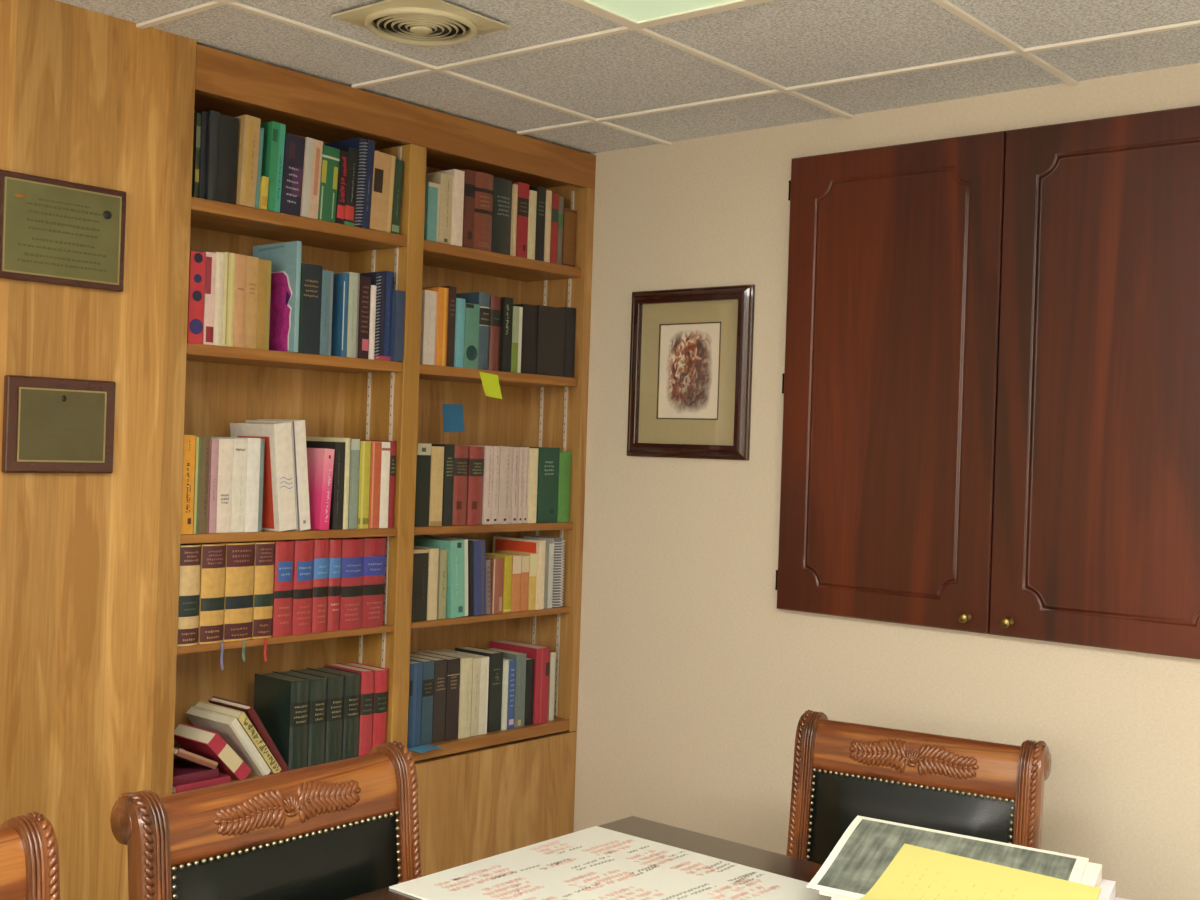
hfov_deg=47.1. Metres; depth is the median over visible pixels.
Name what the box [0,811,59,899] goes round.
carved chair
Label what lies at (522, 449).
book
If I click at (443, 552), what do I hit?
book
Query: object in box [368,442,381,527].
book
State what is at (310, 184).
book
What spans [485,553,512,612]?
book
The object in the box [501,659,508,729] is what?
book
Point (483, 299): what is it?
book
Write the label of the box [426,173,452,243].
book
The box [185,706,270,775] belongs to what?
book
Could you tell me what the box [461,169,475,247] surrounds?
book
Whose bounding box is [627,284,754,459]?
framed picture
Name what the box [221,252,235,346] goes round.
book
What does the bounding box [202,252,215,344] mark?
book
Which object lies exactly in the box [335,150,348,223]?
book
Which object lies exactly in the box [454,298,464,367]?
book
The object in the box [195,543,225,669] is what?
book
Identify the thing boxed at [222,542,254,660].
book
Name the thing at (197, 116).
book
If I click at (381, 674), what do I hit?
book
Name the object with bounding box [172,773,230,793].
book
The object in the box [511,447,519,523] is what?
book
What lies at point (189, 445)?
book
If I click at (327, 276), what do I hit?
book
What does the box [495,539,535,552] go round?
book
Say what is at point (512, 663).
book
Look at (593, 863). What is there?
sheet
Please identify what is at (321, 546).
book
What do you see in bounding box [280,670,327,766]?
book
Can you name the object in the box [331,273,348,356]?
book
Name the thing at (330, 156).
book
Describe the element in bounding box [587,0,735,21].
diffuser
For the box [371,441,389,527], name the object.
book
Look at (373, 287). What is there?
book
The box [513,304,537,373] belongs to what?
book
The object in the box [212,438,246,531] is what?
book
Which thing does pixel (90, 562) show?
wall
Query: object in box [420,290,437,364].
book
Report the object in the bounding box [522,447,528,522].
book
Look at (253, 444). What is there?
book
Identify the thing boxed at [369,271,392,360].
book
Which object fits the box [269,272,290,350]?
picture
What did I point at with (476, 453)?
book
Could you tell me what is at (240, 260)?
book
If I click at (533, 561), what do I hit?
book
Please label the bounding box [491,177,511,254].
book
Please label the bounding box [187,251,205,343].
book
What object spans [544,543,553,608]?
book
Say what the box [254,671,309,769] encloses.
book
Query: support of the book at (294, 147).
on the bookcase
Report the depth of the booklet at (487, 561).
3.99 m
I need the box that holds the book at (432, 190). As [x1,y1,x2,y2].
[424,182,439,241]
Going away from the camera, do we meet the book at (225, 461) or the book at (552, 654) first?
the book at (225, 461)
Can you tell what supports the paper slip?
on the bookcase
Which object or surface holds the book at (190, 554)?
on the bookcase
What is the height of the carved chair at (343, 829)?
0.960 m
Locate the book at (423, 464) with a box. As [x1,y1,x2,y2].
[414,443,431,526]
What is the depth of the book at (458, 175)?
3.85 m
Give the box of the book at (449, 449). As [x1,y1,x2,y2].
[431,444,454,525]
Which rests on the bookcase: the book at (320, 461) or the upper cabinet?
the book at (320, 461)
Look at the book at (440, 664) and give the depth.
3.85 m
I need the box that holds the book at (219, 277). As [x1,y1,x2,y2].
[211,252,224,345]
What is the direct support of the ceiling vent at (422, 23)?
in the ceiling
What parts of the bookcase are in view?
shelf, shelf, shelf, shelf, shelf, panel, panel, shelf, shelf, shelf, panel, shelf, shelf, panel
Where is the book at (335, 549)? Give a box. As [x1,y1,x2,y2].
[327,538,341,630]
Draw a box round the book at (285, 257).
[253,241,301,352]
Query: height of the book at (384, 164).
0.208 m
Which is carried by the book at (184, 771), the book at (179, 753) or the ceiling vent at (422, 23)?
the book at (179, 753)
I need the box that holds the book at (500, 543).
[492,536,545,609]
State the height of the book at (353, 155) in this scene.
0.201 m
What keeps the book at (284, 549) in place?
on the bookcase
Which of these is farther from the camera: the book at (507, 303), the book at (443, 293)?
the book at (507, 303)
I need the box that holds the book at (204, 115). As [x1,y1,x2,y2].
[194,111,207,198]
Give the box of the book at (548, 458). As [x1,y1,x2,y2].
[510,446,559,522]
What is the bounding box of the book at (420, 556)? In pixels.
[411,548,428,621]
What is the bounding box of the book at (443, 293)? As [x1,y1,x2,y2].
[422,287,448,365]
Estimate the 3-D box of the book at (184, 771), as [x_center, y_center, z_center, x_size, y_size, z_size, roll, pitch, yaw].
[-1.016,0.770,3.302,0.160,0.020,0.125,2,0,40]
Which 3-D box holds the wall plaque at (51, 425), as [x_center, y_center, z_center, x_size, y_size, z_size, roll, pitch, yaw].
[-1.153,-0.052,2.939,0.022,0.203,0.245,2,0,40]
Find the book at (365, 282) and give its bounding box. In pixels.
[357,276,370,358]
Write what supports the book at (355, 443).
on the bookcase
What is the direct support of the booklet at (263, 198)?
on the bookcase
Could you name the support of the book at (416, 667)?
on the bookcase
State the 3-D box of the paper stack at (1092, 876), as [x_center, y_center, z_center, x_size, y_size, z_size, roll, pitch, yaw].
[0.624,0.739,2.371,0.420,0.072,0.265,2,0,28]
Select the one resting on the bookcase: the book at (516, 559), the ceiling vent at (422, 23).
the book at (516, 559)
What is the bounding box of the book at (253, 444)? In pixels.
[211,437,260,531]
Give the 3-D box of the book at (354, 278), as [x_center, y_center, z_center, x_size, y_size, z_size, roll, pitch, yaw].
[-0.694,-0.352,3.615,0.146,0.221,0.034,2,0,40]
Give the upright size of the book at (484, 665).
0.223 m
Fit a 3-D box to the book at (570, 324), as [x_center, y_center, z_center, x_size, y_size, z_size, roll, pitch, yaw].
[-0.147,-0.332,4.275,0.147,0.215,0.044,2,0,40]
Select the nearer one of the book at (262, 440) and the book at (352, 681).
the book at (262, 440)
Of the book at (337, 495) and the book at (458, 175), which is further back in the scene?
the book at (458, 175)
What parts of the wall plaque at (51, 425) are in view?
metal plate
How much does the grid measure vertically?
0.008 m
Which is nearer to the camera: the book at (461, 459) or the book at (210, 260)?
the book at (210, 260)
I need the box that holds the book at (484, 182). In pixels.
[473,171,493,251]
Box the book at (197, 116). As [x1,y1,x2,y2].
[192,113,200,197]
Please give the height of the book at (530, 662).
0.197 m
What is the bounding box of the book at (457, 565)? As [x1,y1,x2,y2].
[414,535,467,617]
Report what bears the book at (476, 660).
on the bookcase
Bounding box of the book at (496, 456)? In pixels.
[466,445,499,523]
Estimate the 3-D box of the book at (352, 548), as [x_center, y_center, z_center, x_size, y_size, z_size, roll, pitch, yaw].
[-0.704,0.348,3.638,0.166,0.234,0.071,2,0,40]
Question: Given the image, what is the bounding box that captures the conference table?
[344,816,821,899]
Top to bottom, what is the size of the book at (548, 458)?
0.228 m
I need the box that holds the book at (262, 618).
[249,541,274,661]
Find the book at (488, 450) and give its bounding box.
[465,445,493,524]
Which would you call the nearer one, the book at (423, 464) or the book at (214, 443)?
the book at (214, 443)
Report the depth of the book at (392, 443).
3.68 m
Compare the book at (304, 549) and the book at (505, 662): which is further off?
the book at (505, 662)
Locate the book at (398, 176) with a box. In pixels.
[391,159,403,233]
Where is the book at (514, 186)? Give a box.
[510,184,517,255]
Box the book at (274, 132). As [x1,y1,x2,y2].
[260,121,285,212]
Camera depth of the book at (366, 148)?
3.59 m
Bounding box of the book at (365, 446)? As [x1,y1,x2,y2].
[357,441,370,528]
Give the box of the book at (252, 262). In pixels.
[244,256,258,348]
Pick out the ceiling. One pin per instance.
(787, 43)
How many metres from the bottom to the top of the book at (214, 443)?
0.224 m
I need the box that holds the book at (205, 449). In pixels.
[199,438,209,532]
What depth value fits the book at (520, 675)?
4.10 m
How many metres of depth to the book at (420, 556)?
3.79 m
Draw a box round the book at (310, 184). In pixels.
[300,137,322,219]
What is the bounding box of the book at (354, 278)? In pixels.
[334,272,359,357]
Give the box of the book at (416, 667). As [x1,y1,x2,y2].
[407,660,422,747]
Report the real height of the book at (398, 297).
0.188 m
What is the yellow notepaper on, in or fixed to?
on the printed sheet at (867, 847)
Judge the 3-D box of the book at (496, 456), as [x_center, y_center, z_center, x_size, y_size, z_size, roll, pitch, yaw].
[-0.358,0.101,4.049,0.149,0.227,0.025,2,0,40]
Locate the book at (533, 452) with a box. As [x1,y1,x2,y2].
[527,448,538,522]
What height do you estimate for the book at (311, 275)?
0.225 m
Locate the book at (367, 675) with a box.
[325,663,374,755]
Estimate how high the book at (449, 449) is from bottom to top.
0.228 m
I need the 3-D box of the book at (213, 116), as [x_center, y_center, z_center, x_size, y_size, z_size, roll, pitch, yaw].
[-0.965,-0.695,3.292,0.143,0.213,0.024,2,0,40]
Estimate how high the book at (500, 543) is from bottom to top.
0.207 m
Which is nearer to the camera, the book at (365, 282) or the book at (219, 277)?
the book at (219, 277)
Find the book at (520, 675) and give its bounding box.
[488,648,526,727]
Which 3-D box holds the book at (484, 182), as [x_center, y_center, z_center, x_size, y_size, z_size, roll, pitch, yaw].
[-0.384,-0.683,3.982,0.145,0.223,0.076,2,0,40]
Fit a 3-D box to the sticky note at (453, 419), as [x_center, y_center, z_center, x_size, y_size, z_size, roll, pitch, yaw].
[-0.443,-0.096,4.161,0.004,0.087,0.092,2,0,40]
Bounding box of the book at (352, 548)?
[335,538,363,629]
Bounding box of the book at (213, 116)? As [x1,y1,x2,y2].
[205,110,219,200]
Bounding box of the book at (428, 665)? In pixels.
[410,656,433,744]
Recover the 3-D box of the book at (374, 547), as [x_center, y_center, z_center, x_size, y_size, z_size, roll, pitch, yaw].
[-0.655,0.349,3.694,0.164,0.234,0.074,2,0,40]
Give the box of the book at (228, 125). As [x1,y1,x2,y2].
[217,114,238,204]
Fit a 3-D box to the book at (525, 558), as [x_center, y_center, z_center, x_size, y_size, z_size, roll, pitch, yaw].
[-0.269,0.396,4.138,0.122,0.165,0.032,2,0,40]
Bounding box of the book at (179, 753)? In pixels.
[173,747,217,768]
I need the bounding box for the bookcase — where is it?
[173,44,595,876]
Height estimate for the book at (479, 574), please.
0.217 m
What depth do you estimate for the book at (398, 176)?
3.67 m
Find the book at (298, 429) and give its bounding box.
[246,419,310,530]
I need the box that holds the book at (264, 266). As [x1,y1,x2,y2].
[256,259,271,349]
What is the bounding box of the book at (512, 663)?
[503,658,515,728]
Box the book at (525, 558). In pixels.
[500,552,529,610]
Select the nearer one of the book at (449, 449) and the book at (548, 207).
the book at (449, 449)
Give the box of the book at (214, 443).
[207,439,218,532]
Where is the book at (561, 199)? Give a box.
[557,196,563,264]
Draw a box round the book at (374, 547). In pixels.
[358,537,385,627]
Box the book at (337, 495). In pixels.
[306,441,344,529]
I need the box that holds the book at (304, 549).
[291,539,313,634]
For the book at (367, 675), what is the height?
0.230 m
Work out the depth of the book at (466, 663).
3.92 m
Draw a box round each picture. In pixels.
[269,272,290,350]
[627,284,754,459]
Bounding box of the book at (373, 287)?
[368,285,376,359]
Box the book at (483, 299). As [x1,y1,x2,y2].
[456,292,490,369]
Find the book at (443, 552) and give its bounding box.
[438,549,447,618]
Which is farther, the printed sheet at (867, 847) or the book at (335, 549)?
the book at (335, 549)
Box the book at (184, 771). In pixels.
[173,758,218,784]
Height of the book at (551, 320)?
0.208 m
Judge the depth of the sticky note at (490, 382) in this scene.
3.95 m
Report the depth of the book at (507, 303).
4.01 m
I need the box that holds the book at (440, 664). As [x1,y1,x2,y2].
[410,653,446,742]
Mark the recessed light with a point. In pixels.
(636, 13)
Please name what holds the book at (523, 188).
on the bookcase
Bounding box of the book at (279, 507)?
[230,422,296,531]
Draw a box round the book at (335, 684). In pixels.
[296,668,344,762]
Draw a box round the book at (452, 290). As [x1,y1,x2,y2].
[428,286,456,366]
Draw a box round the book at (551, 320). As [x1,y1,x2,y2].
[535,305,565,376]
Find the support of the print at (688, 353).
attached to the framed picture at (690, 370)
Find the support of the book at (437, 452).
on the bookcase
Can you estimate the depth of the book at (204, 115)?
3.23 m
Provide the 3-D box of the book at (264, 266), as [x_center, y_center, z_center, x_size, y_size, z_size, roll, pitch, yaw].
[-0.881,-0.357,3.418,0.153,0.221,0.038,2,0,40]
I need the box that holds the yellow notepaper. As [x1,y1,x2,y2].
[859,844,1100,899]
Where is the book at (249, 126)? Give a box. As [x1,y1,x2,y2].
[235,115,260,207]
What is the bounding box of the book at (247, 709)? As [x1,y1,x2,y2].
[208,696,288,771]
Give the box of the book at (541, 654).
[490,639,549,723]
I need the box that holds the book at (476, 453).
[466,446,483,524]
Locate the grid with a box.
[136,0,1199,145]
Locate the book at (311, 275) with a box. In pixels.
[297,263,321,354]
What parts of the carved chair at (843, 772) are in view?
nailhead trim, crest rail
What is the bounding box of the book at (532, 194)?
[527,190,536,259]
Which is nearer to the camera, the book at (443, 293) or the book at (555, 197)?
the book at (443, 293)
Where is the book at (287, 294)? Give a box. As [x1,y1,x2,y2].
[285,292,289,304]
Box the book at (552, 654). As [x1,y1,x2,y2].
[548,651,555,720]
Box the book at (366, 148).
[325,137,374,228]
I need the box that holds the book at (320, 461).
[307,448,334,529]
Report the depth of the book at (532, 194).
4.08 m
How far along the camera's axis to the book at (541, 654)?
4.17 m
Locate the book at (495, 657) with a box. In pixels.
[455,646,502,731]
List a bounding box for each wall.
[0,0,196,899]
[519,63,1199,899]
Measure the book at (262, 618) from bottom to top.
0.292 m
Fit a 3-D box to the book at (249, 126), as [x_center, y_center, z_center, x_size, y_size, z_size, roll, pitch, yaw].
[-0.894,-0.696,3.353,0.144,0.219,0.053,2,0,40]
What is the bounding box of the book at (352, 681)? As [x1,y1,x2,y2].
[312,666,360,759]
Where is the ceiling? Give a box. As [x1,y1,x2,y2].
[56,0,1199,153]
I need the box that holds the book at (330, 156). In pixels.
[318,145,339,222]
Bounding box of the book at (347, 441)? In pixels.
[306,437,350,528]
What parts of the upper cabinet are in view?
door, knob, knob, door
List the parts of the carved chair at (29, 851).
crest rail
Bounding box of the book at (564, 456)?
[557,451,570,521]
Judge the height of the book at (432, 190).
0.162 m
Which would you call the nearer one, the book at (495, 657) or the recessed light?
the recessed light
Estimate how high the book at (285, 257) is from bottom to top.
0.276 m
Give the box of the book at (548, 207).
[544,190,551,262]
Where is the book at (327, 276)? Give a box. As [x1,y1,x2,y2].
[320,270,333,355]
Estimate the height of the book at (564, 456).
0.218 m
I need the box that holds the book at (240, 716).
[193,700,281,773]
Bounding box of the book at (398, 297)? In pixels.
[390,290,404,361]
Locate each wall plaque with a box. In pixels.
[0,169,125,291]
[1,375,115,473]
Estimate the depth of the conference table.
2.68 m
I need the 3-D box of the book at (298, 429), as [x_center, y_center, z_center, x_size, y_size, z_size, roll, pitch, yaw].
[-0.820,0.061,3.503,0.198,0.278,0.067,2,0,40]
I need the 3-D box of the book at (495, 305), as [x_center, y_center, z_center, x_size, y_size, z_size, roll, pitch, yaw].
[-0.357,-0.339,4.039,0.155,0.216,0.043,2,0,40]
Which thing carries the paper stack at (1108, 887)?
on the paper stack
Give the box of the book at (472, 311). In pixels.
[463,303,479,368]
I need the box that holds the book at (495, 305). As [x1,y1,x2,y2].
[488,296,501,370]
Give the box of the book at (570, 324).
[557,307,575,377]
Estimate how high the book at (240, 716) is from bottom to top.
0.171 m
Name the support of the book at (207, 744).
on the bookcase
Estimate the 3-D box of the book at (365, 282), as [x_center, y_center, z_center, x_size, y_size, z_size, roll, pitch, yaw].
[-0.667,-0.348,3.640,0.141,0.214,0.034,2,0,40]
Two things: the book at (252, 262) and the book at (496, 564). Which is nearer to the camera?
the book at (252, 262)
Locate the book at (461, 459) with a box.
[452,445,468,524]
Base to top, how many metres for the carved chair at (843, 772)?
0.960 m
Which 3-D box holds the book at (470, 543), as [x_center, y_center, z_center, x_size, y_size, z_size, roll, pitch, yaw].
[-0.425,0.365,3.980,0.155,0.216,0.027,2,0,40]
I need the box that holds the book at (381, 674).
[347,662,388,748]
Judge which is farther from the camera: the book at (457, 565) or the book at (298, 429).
the book at (457, 565)
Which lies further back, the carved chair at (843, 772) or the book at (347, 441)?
the book at (347, 441)
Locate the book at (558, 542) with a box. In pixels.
[523,536,564,606]
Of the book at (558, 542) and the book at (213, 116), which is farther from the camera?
the book at (558, 542)
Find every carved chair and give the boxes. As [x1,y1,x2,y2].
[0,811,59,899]
[110,741,420,899]
[787,710,1050,864]
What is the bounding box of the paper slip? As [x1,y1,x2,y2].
[407,745,444,752]
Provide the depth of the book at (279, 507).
3.40 m
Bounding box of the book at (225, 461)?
[210,438,233,532]
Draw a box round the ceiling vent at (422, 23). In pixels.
[331,0,510,47]
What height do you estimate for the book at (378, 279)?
0.231 m
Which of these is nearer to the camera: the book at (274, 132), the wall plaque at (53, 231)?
the wall plaque at (53, 231)
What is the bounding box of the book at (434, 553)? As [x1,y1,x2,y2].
[414,546,439,619]
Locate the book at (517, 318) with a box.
[511,306,522,372]
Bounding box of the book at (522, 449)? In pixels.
[517,447,524,522]
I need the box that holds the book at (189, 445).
[181,435,195,533]
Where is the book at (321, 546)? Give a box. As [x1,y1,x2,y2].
[310,539,329,632]
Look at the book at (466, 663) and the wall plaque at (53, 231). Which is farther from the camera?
the book at (466, 663)
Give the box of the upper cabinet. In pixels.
[775,105,1199,658]
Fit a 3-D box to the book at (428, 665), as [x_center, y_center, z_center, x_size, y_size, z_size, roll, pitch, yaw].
[-0.539,0.700,3.871,0.163,0.232,0.041,2,0,40]
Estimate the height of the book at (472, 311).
0.184 m
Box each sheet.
[389,826,830,899]
[806,816,1088,898]
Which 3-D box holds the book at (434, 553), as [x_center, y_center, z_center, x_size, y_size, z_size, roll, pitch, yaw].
[-0.511,0.372,3.865,0.132,0.198,0.037,2,0,40]
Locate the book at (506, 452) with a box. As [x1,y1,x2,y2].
[474,445,512,523]
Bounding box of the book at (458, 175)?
[426,169,464,245]
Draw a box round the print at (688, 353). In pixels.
[658,323,719,418]
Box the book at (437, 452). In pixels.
[429,446,443,525]
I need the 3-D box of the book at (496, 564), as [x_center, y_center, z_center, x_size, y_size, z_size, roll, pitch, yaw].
[-0.347,0.396,4.062,0.134,0.160,0.042,2,0,40]
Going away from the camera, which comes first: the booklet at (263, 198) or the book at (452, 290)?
the booklet at (263, 198)
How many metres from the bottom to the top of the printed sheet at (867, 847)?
0.071 m
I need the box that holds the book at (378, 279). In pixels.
[360,272,385,359]
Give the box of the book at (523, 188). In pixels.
[512,182,528,257]
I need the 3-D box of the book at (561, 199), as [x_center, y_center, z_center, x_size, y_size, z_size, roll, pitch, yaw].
[-0.174,-0.669,4.232,0.144,0.209,0.021,2,0,40]
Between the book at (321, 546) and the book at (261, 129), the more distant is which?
the book at (321, 546)
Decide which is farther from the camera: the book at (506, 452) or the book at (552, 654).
the book at (552, 654)
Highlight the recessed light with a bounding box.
[572,0,761,26]
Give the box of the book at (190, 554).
[177,544,200,645]
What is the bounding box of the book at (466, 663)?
[417,649,472,738]
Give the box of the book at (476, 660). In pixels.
[435,650,480,735]
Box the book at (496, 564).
[485,556,503,613]
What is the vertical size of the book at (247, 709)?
0.183 m
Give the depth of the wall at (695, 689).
3.84 m
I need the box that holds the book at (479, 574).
[450,536,485,615]
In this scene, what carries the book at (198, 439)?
on the bookcase
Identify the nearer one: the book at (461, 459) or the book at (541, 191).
the book at (461, 459)
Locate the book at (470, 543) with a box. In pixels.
[468,540,473,615]
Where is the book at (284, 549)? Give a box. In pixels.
[271,540,294,636]
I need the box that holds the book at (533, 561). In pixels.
[498,550,537,609]
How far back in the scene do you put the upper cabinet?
3.35 m
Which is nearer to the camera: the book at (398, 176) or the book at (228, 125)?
the book at (228, 125)
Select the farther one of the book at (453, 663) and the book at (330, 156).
the book at (453, 663)
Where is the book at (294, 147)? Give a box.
[280,133,304,215]
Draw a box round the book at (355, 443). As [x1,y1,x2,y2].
[348,439,359,528]
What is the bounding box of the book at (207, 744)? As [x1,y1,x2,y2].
[174,723,250,780]
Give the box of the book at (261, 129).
[255,128,263,208]
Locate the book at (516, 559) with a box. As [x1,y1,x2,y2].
[492,552,521,611]
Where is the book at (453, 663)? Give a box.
[416,652,460,740]
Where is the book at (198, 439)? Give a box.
[193,437,201,533]
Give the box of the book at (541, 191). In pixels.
[529,186,545,260]
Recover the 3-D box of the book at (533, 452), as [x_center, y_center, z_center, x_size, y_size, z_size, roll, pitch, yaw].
[-0.254,0.105,4.163,0.146,0.224,0.036,2,0,40]
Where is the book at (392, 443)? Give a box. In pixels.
[360,440,395,527]
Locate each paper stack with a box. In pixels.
[819,862,1101,899]
[831,879,1115,899]
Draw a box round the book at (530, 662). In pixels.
[524,657,534,725]
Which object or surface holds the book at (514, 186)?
on the bookcase
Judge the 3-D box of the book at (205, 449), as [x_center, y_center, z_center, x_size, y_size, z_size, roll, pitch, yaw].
[-0.990,0.082,3.296,0.150,0.225,0.023,2,0,40]
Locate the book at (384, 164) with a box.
[369,151,395,232]
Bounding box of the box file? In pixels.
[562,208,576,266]
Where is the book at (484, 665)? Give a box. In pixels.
[439,649,488,734]
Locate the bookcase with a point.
(483, 796)
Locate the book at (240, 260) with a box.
[233,254,246,347]
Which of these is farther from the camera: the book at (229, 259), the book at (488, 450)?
the book at (488, 450)
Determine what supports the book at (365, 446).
on the bookcase
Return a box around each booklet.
[259,176,268,209]
[485,559,490,613]
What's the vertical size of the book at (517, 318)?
0.195 m
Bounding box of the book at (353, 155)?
[339,147,358,225]
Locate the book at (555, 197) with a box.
[550,193,558,263]
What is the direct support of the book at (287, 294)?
attached to the book at (285, 257)
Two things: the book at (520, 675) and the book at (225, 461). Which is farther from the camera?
the book at (520, 675)
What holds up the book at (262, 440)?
on the bookcase
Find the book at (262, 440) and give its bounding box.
[258,439,264,531]
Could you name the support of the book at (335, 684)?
on the bookcase
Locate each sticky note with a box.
[442,404,464,431]
[480,372,501,398]
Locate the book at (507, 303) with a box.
[499,297,512,371]

